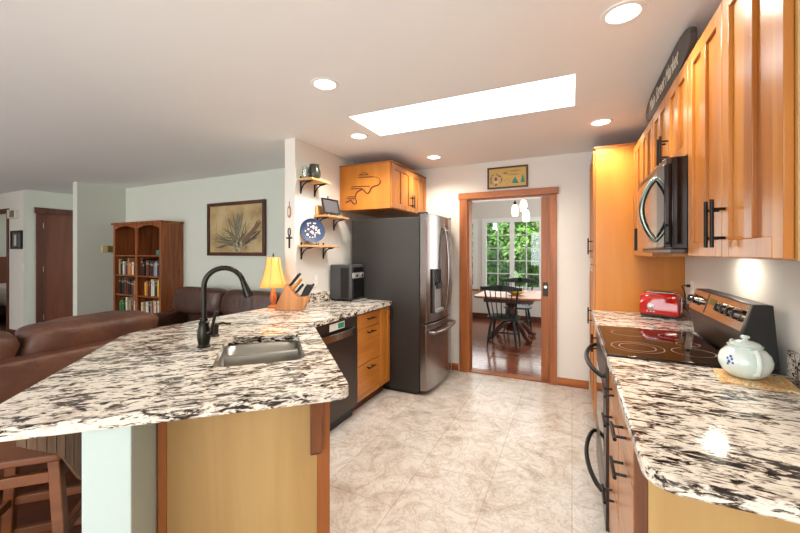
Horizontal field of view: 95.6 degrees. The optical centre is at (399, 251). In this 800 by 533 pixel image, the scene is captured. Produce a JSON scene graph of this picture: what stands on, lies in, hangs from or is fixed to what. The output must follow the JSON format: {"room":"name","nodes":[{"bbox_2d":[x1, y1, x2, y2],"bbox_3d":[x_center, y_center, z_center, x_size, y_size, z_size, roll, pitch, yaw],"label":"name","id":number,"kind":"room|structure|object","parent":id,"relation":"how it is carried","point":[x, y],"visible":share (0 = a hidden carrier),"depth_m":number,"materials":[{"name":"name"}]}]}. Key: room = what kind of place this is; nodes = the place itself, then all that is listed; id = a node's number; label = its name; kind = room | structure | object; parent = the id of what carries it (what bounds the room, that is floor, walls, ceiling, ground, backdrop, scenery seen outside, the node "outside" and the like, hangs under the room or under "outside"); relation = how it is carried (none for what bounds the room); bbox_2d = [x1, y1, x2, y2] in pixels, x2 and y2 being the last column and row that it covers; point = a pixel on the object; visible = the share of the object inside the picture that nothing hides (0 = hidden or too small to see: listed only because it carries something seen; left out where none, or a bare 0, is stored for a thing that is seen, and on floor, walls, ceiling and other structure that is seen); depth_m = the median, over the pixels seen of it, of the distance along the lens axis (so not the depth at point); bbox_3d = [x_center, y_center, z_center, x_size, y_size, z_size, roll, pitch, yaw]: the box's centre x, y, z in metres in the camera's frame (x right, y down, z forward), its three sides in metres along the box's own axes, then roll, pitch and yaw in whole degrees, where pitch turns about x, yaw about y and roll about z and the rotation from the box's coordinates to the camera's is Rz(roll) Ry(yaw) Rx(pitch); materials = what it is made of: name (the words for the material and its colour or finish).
{"room":"kitchen","nodes":[
{"label":"kitchen","id":0,"kind":"room"},
{"bbox_2d":[0,214,5,256],"bbox_3d":[-10.178,0.190,6.427,0.100,2.440,7.500,0,0,25],"label":"wall","id":1,"kind":"structure","parent":0,"point":[3,216],"depth_m":8.41,"materials":[{"name":"grey paint"}]},
{"bbox_2d":[0,190,22,329],"bbox_3d":[-7.893,0.190,6.882,3.640,2.440,0.120,0,0,25],"label":"wall","id":2,"kind":"structure","parent":0,"point":[11,200],"depth_m":6.17,"materials":[{"name":"white paint"}]},
{"bbox_2d":[0,208,9,331],"bbox_3d":[-7.230,0.330,6.485,1.080,2.160,0.026,0,0,25],"label":"trim","id":3,"kind":"structure","parent":2,"relation":"attached to","point":[2,211],"depth_m":6.27,"materials":[{"name":"brown wood"}]},
{"bbox_2d":[7,209,17,218],"bbox_3d":[-6.580,-0.645,6.163,0.290,0.150,0.051,0,0,25],"label":"door chime","id":4,"kind":"object","parent":2,"relation":"attached to","point":[13,213],"visible":1,"depth_m":6.11,"materials":[{"name":"beige plastic"}]},
{"bbox_2d":[10,230,22,248],"bbox_3d":[-6.471,-0.205,6.124,0.400,0.310,0.029,0,0,25],"label":"picture","id":5,"kind":"object","parent":2,"relation":"attached to","point":[16,237],"visible":1,"depth_m":6.12,"materials":[{"name":"black plastic"}]},
{"bbox_2d":[12,232,19,246],"bbox_3d":[-6.468,-0.205,6.131,0.340,0.250,0.010,0,0,25],"label":"print","id":6,"kind":"object","parent":5,"relation":"attached to","point":[15,235],"depth_m":6.14,"materials":[{"name":"grey"}]},
{"bbox_2d":[23,190,72,325],"bbox_3d":[-5.702,0.190,7.117,0.120,2.440,2.420,0,0,25],"label":"wall","id":7,"kind":"structure","parent":0,"point":[31,198],"depth_m":6.05,"materials":[{"name":"grey paint"}]},
{"bbox_2d":[34,207,72,322],"bbox_3d":[-5.902,0.330,6.520,0.026,2.160,0.990,0,0,25],"label":"trim","id":8,"kind":"structure","parent":7,"relation":"attached to","point":[39,212],"depth_m":6.14,"materials":[{"name":"brown wood"}]},
{"bbox_2d":[43,214,72,321],"bbox_3d":[-5.917,0.356,6.501,0.118,2.088,0.813,0,0,25],"label":"door","id":9,"kind":"structure","parent":7,"relation":"in","point":[57,229],"depth_m":6.36,"materials":[{"name":"brown wood"}]},
{"bbox_2d":[73,182,125,315],"bbox_3d":[-4.621,0.190,5.686,0.120,2.440,0.760,0,0,25],"label":"wall","id":10,"kind":"structure","parent":0,"point":[95,207],"depth_m":5.50,"materials":[{"name":"grey paint"}]},
{"bbox_2d":[102,245,112,252],"bbox_3d":[-4.558,-0.047,5.652,0.020,0.110,0.145,0,0,25],"label":"thermostat","id":11,"kind":"object","parent":10,"relation":"attached to","point":[105,248],"visible":1,"depth_m":5.63,"materials":[{"name":"beige plastic"}]},
{"bbox_2d":[82,423,156,532],"bbox_3d":[-1.163,0.972,2.199,0.540,0.876,2.243,0,0,-3],"label":"wall","id":12,"kind":"structure","parent":0,"point":[119,465],"depth_m":1.12,"materials":[{"name":"grey paint"}]},
{"bbox_2d":[126,168,284,292],"bbox_3d":[-2.545,0.190,5.057,4.170,2.440,0.120,0,0,25],"label":"wall","id":13,"kind":"structure","parent":0,"point":[186,202],"depth_m":5.01,"materials":[{"name":"grey paint"}]},
{"bbox_2d":[207,199,265,255],"bbox_3d":[-2.175,-0.307,4.794,1.070,0.715,0.034,0,0,25],"label":"painting","id":14,"kind":"object","parent":13,"relation":"attached to","point":[237,228],"visible":1,"depth_m":4.77,"materials":[{"name":"brown paper"}]},
{"bbox_2d":[0,316,609,532],"bbox_3d":[-3.702,1.460,4.891,13.120,0.100,10.070,0,0,25],"label":"floor","id":15,"kind":"structure","parent":0,"point":[471,452],"depth_m":2.48,"materials":[{"name":"tile"}]},
{"bbox_2d":[0,257,5,316],"bbox_3d":[-8.085,0.760,8.146,2.113,1.300,1.560,0,0,25],"label":"bed","id":16,"kind":"object","parent":15,"relation":"on","point":[2,259],"visible":0.02,"depth_m":7.42,"materials":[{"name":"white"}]},
{"bbox_2d":[0,283,5,304],"bbox_3d":[-8.027,0.890,8.118,1.984,0.382,1.512,0,0,25],"label":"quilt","id":17,"kind":"object","parent":16,"relation":"on","point":[2,285],"depth_m":7.25,"materials":[{"name":"beige fabric"}]},
{"bbox_2d":[0,432,81,532],"bbox_3d":[-1.466,0.979,1.492,0.466,0.862,0.503,0,0,-20],"label":"bar stool","id":18,"kind":"object","parent":15,"relation":"on","point":[62,453],"visible":0.41,"depth_m":1.39,"materials":[{"name":"brown wood"}]},
{"bbox_2d":[0,310,158,476],"bbox_3d":[-2.794,0.934,1.988,0.892,0.952,2.680,0,0,25],"label":"sofa","id":19,"kind":"object","parent":15,"relation":"on","point":[35,352],"visible":0.37,"depth_m":2.34,"materials":[{"name":"brown leather"}]},
{"bbox_2d":[0,331,19,359],"bbox_3d":[-2.622,0.641,1.920,0.306,0.364,0.840,0,0,25],"label":"cushion","id":20,"kind":"object","parent":19,"relation":"on","point":[9,344],"depth_m":2.19,"materials":[{"name":"brown leather"}]},
{"bbox_2d":[14,310,158,356],"bbox_3d":[-2.261,0.639,2.679,0.307,0.362,0.842,0,0,25],"label":"cushion","id":21,"kind":"object","parent":19,"relation":"on","point":[63,333],"depth_m":2.50,"materials":[{"name":"brown leather"}]},
{"bbox_2d":[111,220,183,311],"bbox_3d":[-3.744,0.487,5.364,1.200,1.845,0.340,0,0,25],"label":"bookcase","id":22,"kind":"object","parent":15,"relation":"on","point":[138,240],"visible":0.56,"depth_m":5.24,"materials":[{"name":"brown wood"}]},
{"bbox_2d":[119,277,124,292],"bbox_3d":[-4.194,0.504,5.542,0.044,0.240,0.152,0,0,25],"label":"book","id":23,"kind":"object","parent":22,"relation":"on","point":[120,278],"visible":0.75,"depth_m":5.48,"materials":[{"name":"black paper"}]},
{"bbox_2d":[126,297,134,309],"bbox_3d":[-4.019,0.794,5.474,0.044,0.240,0.191,0,0,25],"label":"book","id":24,"kind":"object","parent":22,"relation":"on","point":[127,298],"visible":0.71,"depth_m":5.39,"materials":[{"name":"beige paper"}]},
{"bbox_2d":[128,279,134,293],"bbox_3d":[-3.980,0.518,5.450,0.041,0.213,0.157,0,0,25],"label":"book","id":25,"kind":"object","parent":22,"relation":"on","point":[129,281],"visible":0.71,"depth_m":5.38,"materials":[{"name":"black paper"}]},
{"bbox_2d":[141,258,155,274],"bbox_3d":[-3.680,0.215,5.315,0.040,0.244,0.188,0,0,25],"label":"book","id":26,"kind":"object","parent":22,"relation":"on","point":[143,260],"visible":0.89,"depth_m":5.23,"materials":[{"name":"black paper"}]},
{"bbox_2d":[147,260,158,275],"bbox_3d":[-3.549,0.230,5.265,0.039,0.215,0.197,0,0,25],"label":"book","id":27,"kind":"object","parent":22,"relation":"on","point":[148,262],"visible":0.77,"depth_m":5.17,"materials":[{"name":"red paper"}]},
{"bbox_2d":[151,279,158,295],"bbox_3d":[-3.473,0.507,5.223,0.036,0.235,0.190,0,0,25],"label":"book","id":28,"kind":"object","parent":22,"relation":"on","point":[152,280],"visible":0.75,"depth_m":5.14,"materials":[{"name":"beige paper"}]},
{"bbox_2d":[152,286,280,327],"bbox_3d":[-2.213,0.924,4.273,2.120,0.972,0.892,0,0,25],"label":"sofa","id":29,"kind":"object","parent":15,"relation":"on","point":[186,300],"visible":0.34,"depth_m":4.40,"materials":[{"name":"leather"}]},
{"bbox_2d":[172,286,228,315],"bbox_3d":[-2.521,0.619,4.625,0.914,0.362,0.307,0,0,25],"label":"cushion","id":30,"kind":"object","parent":29,"relation":"on","point":[186,300],"depth_m":4.49,"materials":[{"name":"leather"}]},
{"bbox_2d":[221,289,280,314],"bbox_3d":[-1.712,0.621,4.240,0.881,0.364,0.306,0,0,25],"label":"cushion","id":31,"kind":"object","parent":29,"relation":"on","point":[232,301],"depth_m":4.13,"materials":[{"name":"leather"}]},
{"bbox_2d":[157,402,329,532],"bbox_3d":[-0.746,0.972,1.855,0.648,0.876,1.145,0,0,-20],"label":"base cabinet","id":32,"kind":"object","parent":15,"relation":"on","point":[268,470],"visible":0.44,"depth_m":1.49,"materials":[{"name":"brown wood"}]},
{"bbox_2d":[0,290,391,441],"bbox_3d":[-0.887,0.464,2.464,1.492,0.138,2.961,0,0,3],"label":"countertop","id":33,"kind":"structure","parent":32,"relation":"on","point":[155,375],"depth_m":1.40,"materials":[{"name":"stone"}]},
{"bbox_2d":[211,322,230,336],"bbox_3d":[-1.057,0.454,2.144,0.110,0.081,0.047,0,0,-20],"label":"soap dispenser","id":34,"kind":"object","parent":33,"relation":"on","point":[216,325],"visible":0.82,"depth_m":2.12,"materials":[{"name":"black metal"}]},
{"bbox_2d":[197,265,252,348],"bbox_3d":[-0.920,0.283,1.914,0.273,0.423,0.092,0,0,-20],"label":"faucet","id":35,"kind":"object","parent":33,"relation":"on","point":[204,331],"visible":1,"depth_m":1.88,"materials":[{"name":"black metal"}]},
{"bbox_2d":[216,340,302,366],"bbox_3d":[-0.715,0.627,1.876,0.401,0.187,0.571,0,0,-20],"label":"sink","id":36,"kind":"object","parent":33,"relation":"in","point":[286,350],"visible":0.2,"depth_m":1.99,"materials":[{"name":"silver metal"}]},
{"bbox_2d":[259,253,285,307],"bbox_3d":[-1.125,0.252,3.222,0.239,0.485,0.234,0,0,25],"label":"table lamp","id":37,"kind":"object","parent":33,"relation":"on","point":[273,277],"visible":0.97,"depth_m":3.16,"materials":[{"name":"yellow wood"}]},
{"bbox_2d":[274,283,310,310],"bbox_3d":[-0.921,0.383,3.118,0.282,0.222,0.123,0,0,-3],"label":"knife block","id":38,"kind":"object","parent":33,"relation":"on","point":[289,300],"visible":0.98,"depth_m":3.06,"materials":[{"name":"brown wood"}]},
{"bbox_2d":[330,264,366,301],"bbox_3d":[-0.525,0.311,3.741,0.322,0.366,0.228,0,0,25],"label":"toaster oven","id":39,"kind":"object","parent":33,"relation":"on","point":[346,280],"visible":1,"depth_m":3.66,"materials":[{"name":"grey metal"}]},
{"bbox_2d":[315,315,356,430],"bbox_3d":[-0.734,0.974,2.961,0.641,0.872,0.595,0,0,25],"label":"dishwasher","id":40,"kind":"object","parent":15,"relation":"on","point":[340,336],"visible":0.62,"depth_m":2.93,"materials":[{"name":"black metal"}]},
{"bbox_2d":[352,306,392,411],"bbox_3d":[-0.483,0.972,3.517,0.632,0.876,0.615,0,0,25],"label":"base cabinet","id":41,"kind":"object","parent":15,"relation":"on","point":[373,327],"visible":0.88,"depth_m":3.37,"materials":[{"name":"brown wood"}]},
{"bbox_2d":[352,212,455,394],"bbox_3d":[0.098,0.508,4.042,0.980,1.803,0.800,0,0,25],"label":"refrigerator","id":42,"kind":"object","parent":15,"relation":"on","point":[406,262],"visible":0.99,"depth_m":3.65,"materials":[{"name":"black"}]},
{"bbox_2d":[480,285,521,350],"bbox_3d":[1.543,0.942,5.418,0.590,0.938,0.518,0,0,25],"label":"dining chair","id":43,"kind":"object","parent":15,"relation":"on","point":[502,288],"visible":1,"depth_m":5.27,"materials":[{"name":"black wood"}]},
{"bbox_2d":[474,290,540,344],"bbox_3d":[1.829,1.042,5.939,1.000,0.733,1.240,0,0,25],"label":"dining table","id":44,"kind":"object","parent":15,"relation":"on","point":[529,297],"visible":0.68,"depth_m":5.76,"materials":[{"name":"brown wood"}]},
{"bbox_2d":[503,278,536,334],"bbox_3d":[2.109,0.942,6.484,0.590,0.938,0.518,0,0,25],"label":"dining chair","id":45,"kind":"object","parent":15,"relation":"on","point":[525,307],"visible":0.48,"depth_m":6.55,"materials":[{"name":"black wood"}]},
{"bbox_2d":[591,317,596,425],"bbox_3d":[1.760,0.972,2.647,0.681,0.876,0.738,0,0,25],"label":"base cabinet","id":46,"kind":"object","parent":15,"relation":"on","point":[593,335],"visible":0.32,"depth_m":2.82,"materials":[{"name":"brown wood"}]},
{"bbox_2d":[591,302,699,335],"bbox_3d":[1.775,0.463,2.639,0.649,0.140,0.740,0,0,25],"label":"countertop","id":47,"kind":"structure","parent":46,"relation":"on","point":[684,323],"depth_m":2.60,"materials":[{"name":"stone"}]},
{"bbox_2d":[639,284,689,318],"bbox_3d":[2.018,0.363,2.764,0.223,0.248,0.302,0,0,-41],"label":"toaster","id":48,"kind":"object","parent":47,"relation":"on","point":[652,303],"visible":1,"depth_m":2.71,"materials":[{"name":"red metal"}]},
{"bbox_2d":[587,142,684,393],"bbox_3d":[2.062,0.255,3.277,0.678,2.310,0.660,0,0,25],"label":"pantry cabinet","id":49,"kind":"object","parent":15,"relation":"on","point":[619,277],"visible":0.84,"depth_m":3.03,"materials":[{"name":"orange wood"}]},
{"bbox_2d":[584,288,780,531],"bbox_3d":[1.402,0.815,1.969,0.716,1.190,0.764,0,0,25],"label":"range","id":50,"kind":"object","parent":15,"relation":"on","point":[718,317],"visible":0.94,"depth_m":1.82,"materials":[{"name":"black glass"}]},
{"bbox_2d":[598,325,722,368],"bbox_3d":[1.385,0.496,1.977,0.503,0.017,0.760,0,0,25],"label":"cooktop","id":51,"kind":"object","parent":50,"relation":"in","point":[676,347],"depth_m":1.87,"materials":[{"name":"black glass"}]},
{"bbox_2d":[601,371,799,532],"bbox_3d":[1.092,0.972,1.236,0.681,0.876,0.775,0,0,25],"label":"base cabinet","id":52,"kind":"object","parent":15,"relation":"on","point":[636,505],"visible":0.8,"depth_m":1.00,"materials":[{"name":"brown wood"}]},
{"bbox_2d":[607,350,799,523],"bbox_3d":[1.061,0.463,1.132,0.649,0.140,1.015,0,0,25],"label":"countertop","id":53,"kind":"structure","parent":52,"relation":"on","point":[695,435],"depth_m":0.98,"materials":[{"name":"stone"}]},
{"bbox_2d":[713,368,799,393],"bbox_3d":[1.360,0.491,1.395,0.220,0.006,0.190,0,0,33],"label":"trivet","id":54,"kind":"object","parent":53,"relation":"on","point":[783,384],"visible":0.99,"depth_m":1.36,"materials":[{"name":"beige wood"}]},
{"bbox_2d":[717,335,774,379],"bbox_3d":[1.357,0.408,1.428,0.173,0.160,0.163,0,0,-26],"label":"teapot","id":55,"kind":"object","parent":54,"relation":"on","point":[744,358],"visible":1,"depth_m":1.38,"materials":[{"name":"white ceramic"}]},
{"bbox_2d":[726,355,733,363],"bbox_3d":[1.280,0.419,1.408,0.007,0.040,0.028,0,0,-15],"label":"print","id":56,"kind":"object","parent":55,"relation":"attached to","point":[729,358],"depth_m":1.41,"materials":[{"name":"blue paint"}]},
{"bbox_2d":[285,138,380,294],"bbox_3d":[-0.650,0.190,4.046,0.120,2.440,1.644,0,0,25],"label":"wall","id":57,"kind":"structure","parent":0,"point":[299,154],"depth_m":3.48,"materials":[{"name":"white paint"}]},
{"bbox_2d":[286,228,291,247],"bbox_3d":[-1.006,-0.128,3.299,0.064,0.186,0.008,0,0,25],"label":"wall cross","id":58,"kind":"object","parent":57,"relation":"attached to","point":[288,237],"visible":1,"depth_m":3.30,"materials":[{"name":"black metal"}]},
{"bbox_2d":[287,201,290,217],"bbox_3d":[-1.007,-0.385,3.298,0.040,0.150,0.011,0,0,25],"label":"wall ornament","id":59,"kind":"object","parent":57,"relation":"attached to","point":[289,207],"visible":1,"depth_m":3.29,"materials":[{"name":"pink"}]},
{"bbox_2d":[298,176,330,196],"bbox_3d":[-0.799,-0.617,3.399,0.167,0.160,0.280,0,0,25],"label":"wall shelf","id":60,"kind":"object","parent":57,"relation":"attached to","point":[315,181],"visible":1,"depth_m":3.35,"materials":[{"name":"brown wood"}]},
{"bbox_2d":[308,164,320,178],"bbox_3d":[-0.799,-0.742,3.383,0.116,0.142,0.116,0,0,25],"label":"vase","id":61,"kind":"object","parent":60,"relation":"on","point":[314,170],"visible":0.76,"depth_m":3.34,"materials":[{"name":"grey"}]},
{"bbox_2d":[313,275,317,286],"bbox_3d":[-0.821,0.282,3.532,0.009,0.116,0.072,0,0,25],"label":"wall outlet","id":62,"kind":"object","parent":57,"relation":"attached to","point":[315,277],"visible":0.95,"depth_m":3.53,"materials":[{"name":"white plastic"}]},
{"bbox_2d":[300,290,330,304],"bbox_3d":[-0.781,0.445,3.607,0.019,0.099,0.710,0,0,25],"label":"backsplash","id":63,"kind":"structure","parent":57,"relation":"attached to","point":[322,296],"depth_m":3.56,"materials":[{"name":"stone"}]},
{"bbox_2d":[297,242,338,258],"bbox_3d":[-0.770,-0.011,3.460,0.167,0.160,0.425,0,0,25],"label":"wall shelf","id":64,"kind":"object","parent":57,"relation":"attached to","point":[301,246],"visible":1,"depth_m":3.34,"materials":[{"name":"brown wood"}]},
{"bbox_2d":[300,218,324,244],"bbox_3d":[-0.814,-0.191,3.384,0.234,0.251,0.113,0,0,-27],"label":"decorative plate","id":65,"kind":"object","parent":64,"relation":"on","point":[311,230],"visible":0.99,"depth_m":3.39,"materials":[{"name":"blue ceramic"}]},
{"bbox_2d":[305,222,320,237],"bbox_3d":[-0.818,-0.207,3.394,0.147,0.155,0.040,0,0,-27],"label":"print","id":66,"kind":"object","parent":65,"relation":"on","point":[312,229],"depth_m":3.40,"materials":[{"name":"white"}]},
{"bbox_2d":[314,214,348,230],"bbox_3d":[-0.682,-0.303,3.646,0.167,0.160,0.374,0,0,25],"label":"wall shelf","id":67,"kind":"object","parent":57,"relation":"attached to","point":[327,216],"visible":0.85,"depth_m":3.63,"materials":[{"name":"brown wood"}]},
{"bbox_2d":[315,205,322,214],"bbox_3d":[-0.793,-0.404,3.568,0.012,0.095,0.110,0,0,25],"label":"plaque","id":68,"kind":"object","parent":67,"relation":"on","point":[318,209],"visible":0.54,"depth_m":3.55,"materials":[{"name":"brown wood"}]},
{"bbox_2d":[321,196,340,215],"bbox_3d":[-0.689,-0.457,3.606,0.112,0.200,0.235,0,0,31],"label":"picture frame","id":69,"kind":"object","parent":67,"relation":"on","point":[330,206],"visible":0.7,"depth_m":3.60,"materials":[{"name":"black plastic"}]},
{"bbox_2d":[323,199,338,213],"bbox_3d":[-0.687,-0.450,3.605,0.035,0.129,0.211,0,0,31],"label":"photograph","id":70,"kind":"object","parent":69,"relation":"attached to","point":[329,205],"depth_m":3.60,"materials":[{"name":"grey paper"}]},
{"bbox_2d":[340,160,425,217],"bbox_3d":[-0.145,-0.682,4.183,0.669,0.478,0.954,0,0,25],"label":"upper cabinet","id":71,"kind":"object","parent":57,"relation":"attached to","point":[381,189],"visible":0.93,"depth_m":3.82,"materials":[{"name":"orange wood"}]},
{"bbox_2d":[0,0,721,194],"bbox_3d":[-4.570,-1.080,3.294,12.920,0.100,6.640,0,0,25],"label":"ceiling","id":72,"kind":"structure","parent":0,"point":[125,94],"depth_m":2.15,"materials":[{"name":"white paint"}]},
{"bbox_2d":[310,77,338,90],"bbox_3d":[-0.460,-1.027,2.225,0.174,0.006,0.174,0,0,25],"label":"recessed light","id":73,"kind":"object","parent":72,"relation":"in","point":[321,83],"visible":1,"depth_m":2.21,"materials":[{"name":"white glass"}]},
{"bbox_2d":[349,133,368,138],"bbox_3d":[-0.364,-1.027,3.223,0.174,0.006,0.174,0,0,25],"label":"recessed light","id":74,"kind":"object","parent":72,"relation":"in","point":[353,135],"visible":1,"depth_m":3.22,"materials":[{"name":"white"}]},
{"bbox_2d":[426,155,441,158],"bbox_3d":[0.369,-1.027,3.936,0.174,0.006,0.174,0,0,25],"label":"recessed light","id":75,"kind":"object","parent":72,"relation":"in","point":[429,156],"visible":1,"depth_m":3.94,"materials":[{"name":"white glass"}]},
{"bbox_2d":[589,118,613,125],"bbox_3d":[1.593,-1.027,2.876,0.174,0.006,0.174,0,0,25],"label":"recessed light","id":76,"kind":"object","parent":72,"relation":"in","point":[603,121],"visible":1,"depth_m":2.87,"materials":[{"name":"white glass"}]},
{"bbox_2d":[600,0,646,25],"bbox_3d":[0.961,-1.027,1.564,0.174,0.006,0.174,0,0,25],"label":"recessed light","id":77,"kind":"object","parent":72,"relation":"in","point":[623,12],"visible":1,"depth_m":1.56,"materials":[{"name":"white"}]},
{"bbox_2d":[365,74,574,123],"bbox_3d":[0.420,-1.460,2.660,1.712,0.660,0.657,0,0,25],"label":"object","id":78,"kind":"structure","parent":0,"point":[564,84],"depth_m":2.84,"materials":[{"name":"white glass"}]},
{"bbox_2d":[381,151,592,389],"bbox_3d":[1.114,0.190,4.197,3.180,2.440,0.140,0,0,25],"label":"wall","id":79,"kind":"structure","parent":0,"point":[570,173],"depth_m":3.83,"materials":[{"name":"white paint"}]},
{"bbox_2d":[452,363,457,370],"bbox_3d":[0.656,1.367,4.328,0.080,0.085,0.013,0,0,25],"label":"baseboard","id":80,"kind":"structure","parent":79,"relation":"attached to","point":[454,365],"depth_m":4.32,"materials":[{"name":"red wood"}]},
{"bbox_2d":[487,164,527,189],"bbox_3d":[1.201,-0.837,4.065,0.440,0.243,0.021,0,0,25],"label":"picture","id":81,"kind":"object","parent":79,"relation":"attached to","point":[516,176],"visible":1,"depth_m":4.06,"materials":[{"name":"brown fabric"}]},
{"bbox_2d":[459,194,556,384],"bbox_3d":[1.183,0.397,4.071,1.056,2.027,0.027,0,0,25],"label":"trim","id":82,"kind":"structure","parent":79,"relation":"attached to","point":[463,204],"depth_m":4.25,"materials":[{"name":"red wood"}]},
{"bbox_2d":[458,187,557,199],"bbox_3d":[1.183,-0.654,4.067,1.085,0.072,0.034,0,0,25],"label":"trim","id":83,"kind":"structure","parent":79,"relation":"attached to","point":[546,190],"depth_m":4.04,"materials":[{"name":"red wood"}]},
{"bbox_2d":[470,368,547,382],"bbox_3d":[1.230,1.403,4.137,0.853,0.011,0.130,0,0,25],"label":"trim","id":84,"kind":"structure","parent":79,"relation":"attached to","point":[474,370],"depth_m":4.11,"materials":[{"name":"red wood"}]},
{"bbox_2d":[468,194,549,201],"bbox_3d":[1.232,-0.608,4.141,0.891,0.016,0.140,0,0,25],"label":"trim","id":85,"kind":"structure","parent":79,"relation":"attached to","point":[534,196],"depth_m":4.10,"materials":[{"name":"red wood"}]},
{"bbox_2d":[541,197,547,380],"bbox_3d":[1.587,0.402,3.963,0.085,1.993,0.059,0,0,25],"label":"door","id":86,"kind":"structure","parent":79,"relation":"in","point":[544,200],"depth_m":3.95,"materials":[{"name":"brown wood"}]},
{"bbox_2d":[557,377,588,389],"bbox_3d":[1.802,1.367,3.786,0.295,0.085,0.013,0,0,25],"label":"baseboard","id":87,"kind":"structure","parent":79,"relation":"attached to","point":[575,383],"depth_m":3.78,"materials":[{"name":"red wood"}]},
{"bbox_2d":[472,198,540,316],"bbox_3d":[2.223,-0.065,7.589,4.720,2.950,0.120,0,0,25],"label":"wall","id":88,"kind":"structure","parent":0,"point":[489,209],"depth_m":7.65,"materials":[{"name":"white paint"}]},
{"bbox_2d":[472,219,476,288],"bbox_3d":[1.145,0.045,8.053,1.155,1.500,0.065,0,0,25],"label":"window","id":89,"kind":"structure","parent":88,"relation":"in","point":[474,221],"depth_m":7.80,"materials":[{"name":"white"}]},
{"bbox_2d":[472,312,540,322],"bbox_3d":[2.194,1.355,7.527,4.460,0.110,0.014,0,0,25],"label":"baseboard","id":90,"kind":"structure","parent":88,"relation":"attached to","point":[474,314],"depth_m":7.67,"materials":[{"name":"brown wood"}]},
{"bbox_2d":[482,217,540,290],"bbox_3d":[2.314,0.045,7.499,1.228,1.500,0.065,0,0,25],"label":"window","id":91,"kind":"structure","parent":88,"relation":"in","point":[519,219],"depth_m":7.48,"materials":[{"name":"white wood"}]},
{"bbox_2d":[685,257,799,375],"bbox_3d":[1.214,0.190,0.554,0.120,2.440,6.640,0,0,25],"label":"wall","id":92,"kind":"structure","parent":0,"point":[776,283],"depth_m":1.66,"materials":[{"name":"white paint"}]},
{"bbox_2d":[634,117,693,256],"bbox_3d":[1.887,-0.410,2.565,0.384,0.880,0.776,0,0,25],"label":"upper cabinet","id":93,"kind":"object","parent":92,"relation":"attached to","point":[643,150],"visible":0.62,"depth_m":2.58,"materials":[{"name":"brown wood"}]},
{"bbox_2d":[653,59,687,169],"bbox_3d":[1.555,-0.637,1.865,0.384,0.425,0.766,0,0,25],"label":"upper cabinet","id":94,"kind":"object","parent":92,"relation":"attached to","point":[670,120],"visible":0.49,"depth_m":1.85,"materials":[{"name":"brown wood"}]},
{"bbox_2d":[637,155,687,252],"bbox_3d":[1.504,-0.207,1.889,0.496,0.430,0.764,0,0,25],"label":"microwave","id":95,"kind":"object","parent":94,"relation":"attached to","point":[662,196],"visible":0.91,"depth_m":1.62,"materials":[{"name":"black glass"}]},
{"bbox_2d":[646,26,696,121],"bbox_3d":[1.483,-0.938,2.030,0.025,0.166,1.060,0,0,25],"label":"sign","id":96,"kind":"object","parent":94,"relation":"on","point":[686,43],"visible":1,"depth_m":1.84,"materials":[{"name":"grey wood"}]},
{"bbox_2d":[683,302,691,319],"bbox_3d":[2.060,0.444,2.504,0.019,0.101,0.730,0,0,25],"label":"backsplash","id":97,"kind":"structure","parent":92,"relation":"attached to","point":[687,314],"depth_m":2.71,"materials":[{"name":"stone"}]},
{"bbox_2d":[690,281,693,294],"bbox_3d":[2.144,0.272,2.669,0.009,0.116,0.072,0,0,25],"label":"wall outlet","id":98,"kind":"object","parent":92,"relation":"attached to","point":[691,282],"visible":0.76,"depth_m":2.65,"materials":[{"name":"white plastic"}]},
{"bbox_2d":[688,0,799,260],"bbox_3d":[1.218,-0.415,1.152,0.384,0.870,0.804,0,0,25],"label":"upper cabinet","id":99,"kind":"object","parent":92,"relation":"attached to","point":[744,67],"visible":1,"depth_m":1.06,"materials":[{"name":"brown wood"}]},
{"bbox_2d":[787,350,799,381],"bbox_3d":[1.348,0.444,1.002,0.019,0.101,1.005,0,0,25],"label":"backsplash","id":100,"kind":"structure","parent":92,"relation":"attached to","point":[793,358],"depth_m":1.41,"materials":[{"name":"stone"}]},
{"bbox_3d":[1.500,-1.590,6.062,4.720,0.100,3.560,0,0,25],"label":"ceiling","id":101,"kind":"structure","parent":0,"visible":0},
{"bbox_2d":[511,199,529,221],"bbox_3d":[1.900,-1.007,5.739,0.238,1.064,0.238,0,0,-20],"label":"pendant light","id":102,"kind":"object","parent":101,"relation":"hanging from","point":[523,204],"visible":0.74,"depth_m":5.68,"materials":[{"name":"white glass"}]},
{"label":"outside","id":103,"kind":"structure","parent":0,"visible":0},
{"bbox_2d":[507,268,525,286],"bbox_3d":[20.958,1.935,44.237,80.000,0.150,82.100,0,0,25],"label":"ground","id":104,"kind":"structure","parent":103,"point":[515,275],"depth_m":28.73,"materials":[{"name":"green plant"}]},
{"bbox_2d":[472,223,494,265],"bbox_3d":[1.965,0.037,11.868,2.278,3.651,2.118,0,0,25],"label":"leafy tree","id":105,"kind":"object","parent":104,"relation":"on","point":[489,225],"visible":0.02,"depth_m":11.29,"materials":[{"name":"green plant"}]},
{"bbox_2d":[472,244,509,285],"bbox_3d":[2.400,0.818,9.590,1.392,2.094,1.286,0,0,25],"label":"leafy shrub","id":106,"kind":"object","parent":104,"relation":"on","point":[491,255],"visible":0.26,"depth_m":9.24,"materials":[{"name":"green plant"}]},
{"bbox_2d":[472,223,531,286],"bbox_3d":[4.041,-0.559,14.479,3.195,4.842,2.485,0,0,30],"label":"leafy tree","id":107,"kind":"object","parent":104,"relation":"on","point":[493,241],"visible":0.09,"depth_m":14.01,"materials":[{"name":"green plant"}]},
{"bbox_2d":[496,221,538,268],"bbox_3d":[4.109,-0.001,10.925,2.239,3.727,1.925,0,0,22],"label":"leafy tree","id":108,"kind":"object","parent":104,"relation":"on","point":[520,227],"visible":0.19,"depth_m":10.52,"materials":[{"name":"green plant"}]},
{"bbox_2d":[518,246,538,287],"bbox_3d":[3.638,0.869,9.002,1.344,1.992,1.231,0,0,25],"label":"leafy shrub","id":109,"kind":"object","parent":104,"relation":"on","point":[532,267],"visible":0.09,"depth_m":8.83,"materials":[{"name":"green plant"}]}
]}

